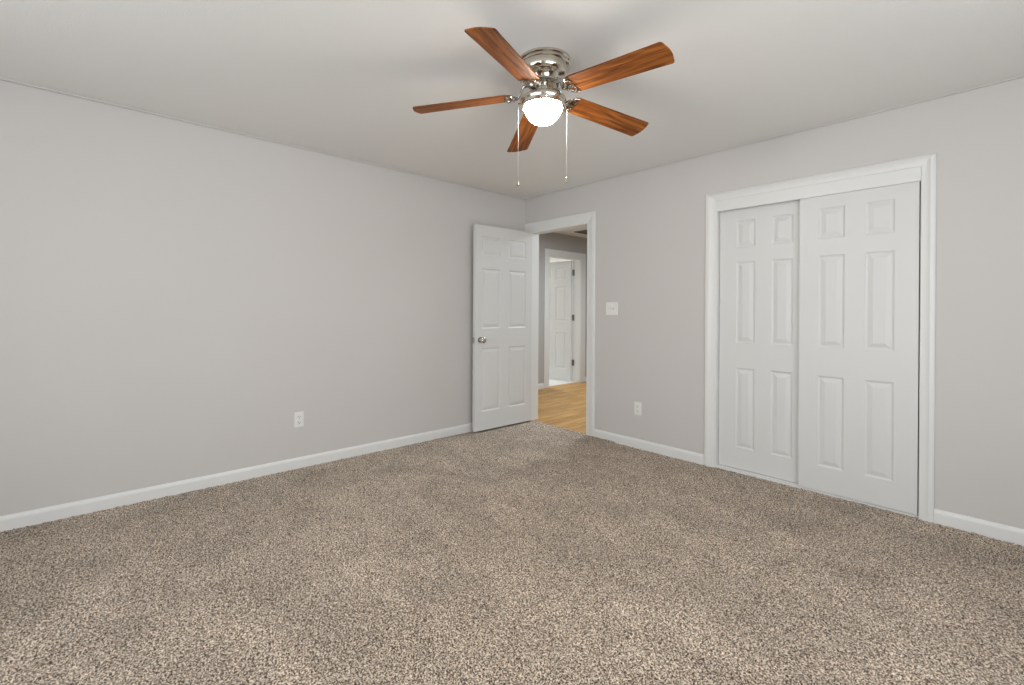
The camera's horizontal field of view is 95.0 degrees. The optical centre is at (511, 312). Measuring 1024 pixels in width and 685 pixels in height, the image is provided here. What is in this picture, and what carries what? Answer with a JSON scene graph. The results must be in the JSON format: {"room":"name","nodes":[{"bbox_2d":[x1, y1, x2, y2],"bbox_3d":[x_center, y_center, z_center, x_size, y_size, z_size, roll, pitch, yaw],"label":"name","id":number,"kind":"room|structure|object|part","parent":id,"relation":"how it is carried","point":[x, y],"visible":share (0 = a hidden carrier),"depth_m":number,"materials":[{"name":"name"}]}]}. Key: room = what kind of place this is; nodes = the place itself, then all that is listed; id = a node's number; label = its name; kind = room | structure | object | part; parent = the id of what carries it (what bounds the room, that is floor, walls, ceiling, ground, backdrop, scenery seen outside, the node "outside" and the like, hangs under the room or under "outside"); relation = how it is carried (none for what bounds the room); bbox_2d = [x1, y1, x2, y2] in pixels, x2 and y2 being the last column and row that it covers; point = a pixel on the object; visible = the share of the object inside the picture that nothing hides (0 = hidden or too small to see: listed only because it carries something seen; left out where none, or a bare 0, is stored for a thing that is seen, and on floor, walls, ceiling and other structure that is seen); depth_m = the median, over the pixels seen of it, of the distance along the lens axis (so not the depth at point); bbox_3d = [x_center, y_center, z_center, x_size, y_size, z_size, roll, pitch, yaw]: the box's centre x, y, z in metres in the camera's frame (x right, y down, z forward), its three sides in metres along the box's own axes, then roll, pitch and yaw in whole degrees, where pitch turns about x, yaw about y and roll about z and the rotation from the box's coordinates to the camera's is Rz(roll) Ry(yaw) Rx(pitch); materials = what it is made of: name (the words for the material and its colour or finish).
{"room":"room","nodes":[
{"label":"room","id":0,"kind":"room"},
{"bbox_2d":[0,80,525,515],"bbox_3d":[-1.777,-0.038,3.493,5.115,2.640,0.115,0,0,-43],"label":"wall","id":1,"kind":"structure","parent":0,"point":[173,292],"depth_m":3.15,"materials":[{"name":"paint"}]},
{"bbox_2d":[0,423,471,531],"bbox_3d":[-1.703,1.148,3.482,4.984,0.090,0.014,0,0,-43],"label":"baseboard","id":2,"kind":"structure","parent":1,"relation":"attached to","point":[62,511],"depth_m":3.14,"materials":[{"name":"white paint"}]},
{"bbox_2d":[0,77,525,199],"bbox_3d":[-1.692,-1.252,3.490,5.000,0.010,0.010,0,0,-43],"label":"trim","id":3,"kind":"structure","parent":1,"relation":"attached to","point":[1,78],"depth_m":3.21,"materials":[{"name":"paint"}]},
{"bbox_2d":[294,412,303,427],"bbox_3d":[-1.616,0.817,3.562,0.070,0.114,0.010,0,0,-43],"label":"wall outlet","id":4,"kind":"object","parent":1,"relation":"attached to","point":[298,416],"visible":1,"depth_m":3.56,"materials":[{"name":"white plastic"}]},
{"bbox_2d":[472,224,531,431],"bbox_3d":[-0.081,0.156,4.837,0.784,2.028,0.156,0,0,-42],"label":"door","id":5,"kind":"structure","parent":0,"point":[502,258],"depth_m":4.80,"materials":[{"name":"white paint"}]},
{"bbox_3d":[-0.290,0.276,4.591,0.066,0.066,0.066,0,0,-42],"label":"knob","id":6,"kind":"part","parent":5,"relation":"part of","materials":[{"name":"silver metal"}]},
{"bbox_2d":[0,379,1023,684],"bbox_3d":[0.064,1.232,4.224,8.608,0.118,8.510,0,0,-43],"label":"floor","id":7,"kind":"structure","parent":0,"point":[532,552],"depth_m":2.09,"materials":[{"name":"carpet"}]},
{"bbox_2d":[0,0,1023,198],"bbox_3d":[-0.032,-1.295,1.696,5.020,0.100,4.920,0,0,-43],"label":"ceiling","id":8,"kind":"structure","parent":0,"point":[346,78],"depth_m":2.37,"materials":[{"name":"paint"}]},
{"bbox_2d":[413,27,674,185],"bbox_3d":[0.188,-0.937,2.297,1.266,0.624,1.239,1,-2,-43],"label":"ceiling fan","id":9,"kind":"object","parent":8,"relation":"hanging from","point":[541,70],"visible":1,"depth_m":2.23,"materials":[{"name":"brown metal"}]},
{"bbox_3d":[-0.247,-1.050,2.371,0.513,0.006,0.134,-4,10,7],"label":"fan blade","id":10,"kind":"part","parent":9,"relation":"part of","materials":[{"name":"brown wood"}]},
{"bbox_3d":[-0.018,-1.059,1.955,0.134,0.006,0.513,13,8,24],"label":"fan blade","id":11,"kind":"part","parent":9,"relation":"part of","materials":[{"name":"brown wood"}]},
{"bbox_3d":[0.048,-1.094,2.335,0.083,0.081,0.024,0,-1,7],"label":"bracket arm","id":12,"kind":"part","parent":9,"relation":"part of","materials":[{"name":"silver metal"}]},
{"bbox_3d":[0.078,-1.041,2.718,0.134,0.006,0.513,-12,-3,-12],"label":"fan blade","id":13,"kind":"part","parent":9,"relation":"part of","materials":[{"name":"brown wood"}]},
{"bbox_3d":[0.153,-0.975,2.319,0.188,0.097,0.188,1,-2,-43],"label":"glass globe","id":14,"kind":"part","parent":9,"relation":"part of","materials":[{"name":"white glass"}]},
{"bbox_3d":[0.232,-1.095,2.248,0.083,0.081,0.024,-1,-2,43],"label":"bracket arm","id":15,"kind":"part","parent":9,"relation":"part of","materials":[{"name":"silver metal"}]},
{"bbox_3d":[0.508,-1.044,2.515,0.513,0.006,0.134,6,-16,-29],"label":"fan blade","id":16,"kind":"part","parent":9,"relation":"part of","materials":[{"name":"brown wood"}]},
{"bbox_3d":[0.448,-1.055,2.044,0.513,0.006,0.135,5,-9,43],"label":"fan blade","id":17,"kind":"part","parent":9,"relation":"part of","materials":[{"name":"brown wood"}]},
{"bbox_2d":[550,258,572,262],"bbox_3d":[0.104,-0.039,8.629,2.800,2.640,2.260,0,0,-43],"label":"wall","id":18,"kind":"structure","parent":0,"point":[551,259],"depth_m":9.65,"materials":[{"name":"white paint"}]},
{"bbox_2d":[538,232,586,383],"bbox_3d":[0.550,-0.034,7.402,3.600,2.640,0.150,0,0,-43],"label":"wall","id":19,"kind":"structure","parent":0,"point":[556,241],"depth_m":7.28,"materials":[{"name":"paint"}]},
{"bbox_2d":[549,261,574,380],"bbox_3d":[0.752,0.148,8.172,0.790,2.034,0.047,0,0,42],"label":"door","id":20,"kind":"structure","parent":19,"relation":"in","point":[561,317],"depth_m":8.06,"materials":[{"name":"white paint"}]},
{"bbox_2d":[538,377,585,388],"bbox_3d":[0.642,1.143,7.384,3.484,0.090,0.014,0,0,-43],"label":"baseboard","id":21,"kind":"structure","parent":19,"relation":"attached to","point":[540,386],"depth_m":7.20,"materials":[{"name":"white paint"}]},
{"bbox_2d":[544,248,585,387],"bbox_3d":[0.811,0.098,7.643,1.000,2.162,0.183,0,0,-43],"label":"door frame","id":22,"kind":"structure","parent":19,"relation":"attached to","point":[579,259],"depth_m":7.84,"materials":[{"name":"white paint"}]},
{"bbox_3d":[0.538,0.146,7.281,0.109,2.063,0.016,0,0,-43],"label":"casing","id":23,"kind":"part","parent":22,"relation":"part of","materials":[{"name":"white paint"}]},
{"bbox_3d":[0.873,-0.933,7.579,1.000,0.099,0.017,0,0,-43],"label":"head casing","id":24,"kind":"part","parent":22,"relation":"part of","materials":[{"name":"white paint"}]},
{"bbox_3d":[1.050,0.151,7.975,0.068,2.057,0.016,0,0,-43],"label":"casing","id":25,"kind":"part","parent":22,"relation":"part of","materials":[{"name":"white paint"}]},
{"bbox_3d":[1.188,0.149,7.876,0.129,2.063,0.016,0,0,-43],"label":"casing","id":26,"kind":"part","parent":22,"relation":"part of","materials":[{"name":"white paint"}]},
{"bbox_2d":[554,227,586,237],"bbox_3d":[1.677,-1.296,6.263,3.485,0.100,3.040,0,0,-43],"label":"ceiling","id":27,"kind":"structure","parent":0,"point":[571,232],"depth_m":7.38,"materials":[{"name":"paint"}]},
{"bbox_2d":[575,230,586,234],"bbox_3d":[1.317,-1.245,7.222,0.400,0.010,0.600,0,0,-43],"label":"ceiling vent","id":28,"kind":"object","parent":27,"relation":"in","point":[582,231],"visible":0.26,"depth_m":7.32,"materials":[{"name":"grey metal"}]},
{"bbox_2d":[526,77,1023,528],"bbox_3d":[1.845,-0.018,3.413,0.115,2.640,5.130,0,0,-43],"label":"wall","id":29,"kind":"structure","parent":0,"point":[651,223],"depth_m":2.81,"materials":[{"name":"paint"}]},
{"bbox_2d":[525,211,595,436],"bbox_3d":[0.506,0.117,4.860,0.133,2.168,0.957,0,0,-43],"label":"door frame","id":30,"kind":"structure","parent":29,"relation":"attached to","point":[588,219],"depth_m":4.59,"materials":[{"name":"white paint"}]},
{"bbox_3d":[0.469,-0.912,4.819,0.017,0.110,0.957,0,0,-43],"label":"head casing","id":31,"kind":"part","parent":30,"relation":"part of","materials":[{"name":"white paint"}]},
{"bbox_3d":[0.755,0.119,4.503,0.017,2.168,0.095,0,0,-43],"label":"casing","id":32,"kind":"part","parent":30,"relation":"part of","materials":[{"name":"white paint"}]},
{"bbox_2d":[606,302,617,314],"bbox_3d":[0.916,-0.032,4.326,0.020,0.122,0.130,0,0,-43],"label":"light switch","id":33,"kind":"object","parent":29,"relation":"attached to","point":[611,307],"visible":1,"depth_m":4.33,"materials":[{"name":"white plastic"}]},
{"bbox_2d":[634,402,641,415],"bbox_3d":[1.105,0.848,4.125,0.010,0.114,0.070,0,0,-43],"label":"wall outlet","id":34,"kind":"object","parent":29,"relation":"attached to","point":[637,405],"visible":1,"depth_m":4.12,"materials":[{"name":"white plastic"}]},
{"bbox_2d":[594,429,703,464],"bbox_3d":[1.146,1.161,4.076,0.014,0.090,1.071,0,0,-43],"label":"baseboard","id":35,"kind":"structure","parent":29,"relation":"attached to","point":[685,455],"depth_m":4.00,"materials":[{"name":"white paint"}]},
{"bbox_2d":[719,199,799,482],"bbox_3d":[1.833,0.200,3.426,0.032,1.965,0.622,0,0,-43],"label":"door","id":36,"kind":"structure","parent":29,"relation":"in","point":[760,245],"depth_m":3.42,"materials":[{"name":"white paint"}]},
{"bbox_2d":[527,75,1023,198],"bbox_3d":[1.815,-1.235,3.369,0.007,0.007,4.887,0,0,-43],"label":"trim","id":37,"kind":"structure","parent":29,"relation":"attached to","point":[1023,75],"depth_m":3.12,"materials":[{"name":"paint"}]},
{"bbox_2d":[704,153,936,522],"bbox_3d":[2.010,0.149,3.220,0.132,2.127,1.345,0,0,-43],"label":"door frame","id":38,"kind":"structure","parent":29,"relation":"attached to","point":[923,168],"depth_m":2.96,"materials":[{"name":"white paint"}]},
{"bbox_3d":[1.541,0.146,3.646,0.017,2.127,0.084,0,0,-43],"label":"casing","id":39,"kind":"part","parent":38,"relation":"part of","materials":[{"name":"white paint"}]},
{"bbox_3d":[1.973,-0.883,3.179,0.017,0.063,1.345,0,0,-43],"label":"head casing","id":40,"kind":"part","parent":38,"relation":"part of","materials":[{"name":"white paint"}]},
{"bbox_3d":[2.400,0.153,2.711,0.017,2.127,0.067,0,0,-43],"label":"casing","id":41,"kind":"part","parent":38,"relation":"part of","materials":[{"name":"white paint"}]},
{"bbox_2d":[798,181,920,514],"bbox_3d":[2.183,0.205,2.988,0.032,1.970,0.620,0,0,-43],"label":"door","id":42,"kind":"structure","parent":29,"relation":"in","point":[859,288],"depth_m":2.95,"materials":[{"name":"white paint"}]},
{"bbox_2d":[934,508,1023,545],"bbox_3d":[2.933,1.175,2.128,0.014,0.090,1.522,0,0,-43],"label":"baseboard","id":43,"kind":"structure","parent":29,"relation":"attached to","point":[990,529],"depth_m":2.54,"materials":[{"name":"white paint"}]},
{"bbox_2d":[918,182,920,507],"bbox_3d":[2.332,0.034,3.474,0.685,2.540,1.770,0,0,-43],"label":"wall","id":44,"kind":"structure","parent":0,"point":[920,182],"depth_m":3.29,"materials":[{"name":"paint"}]}
]}

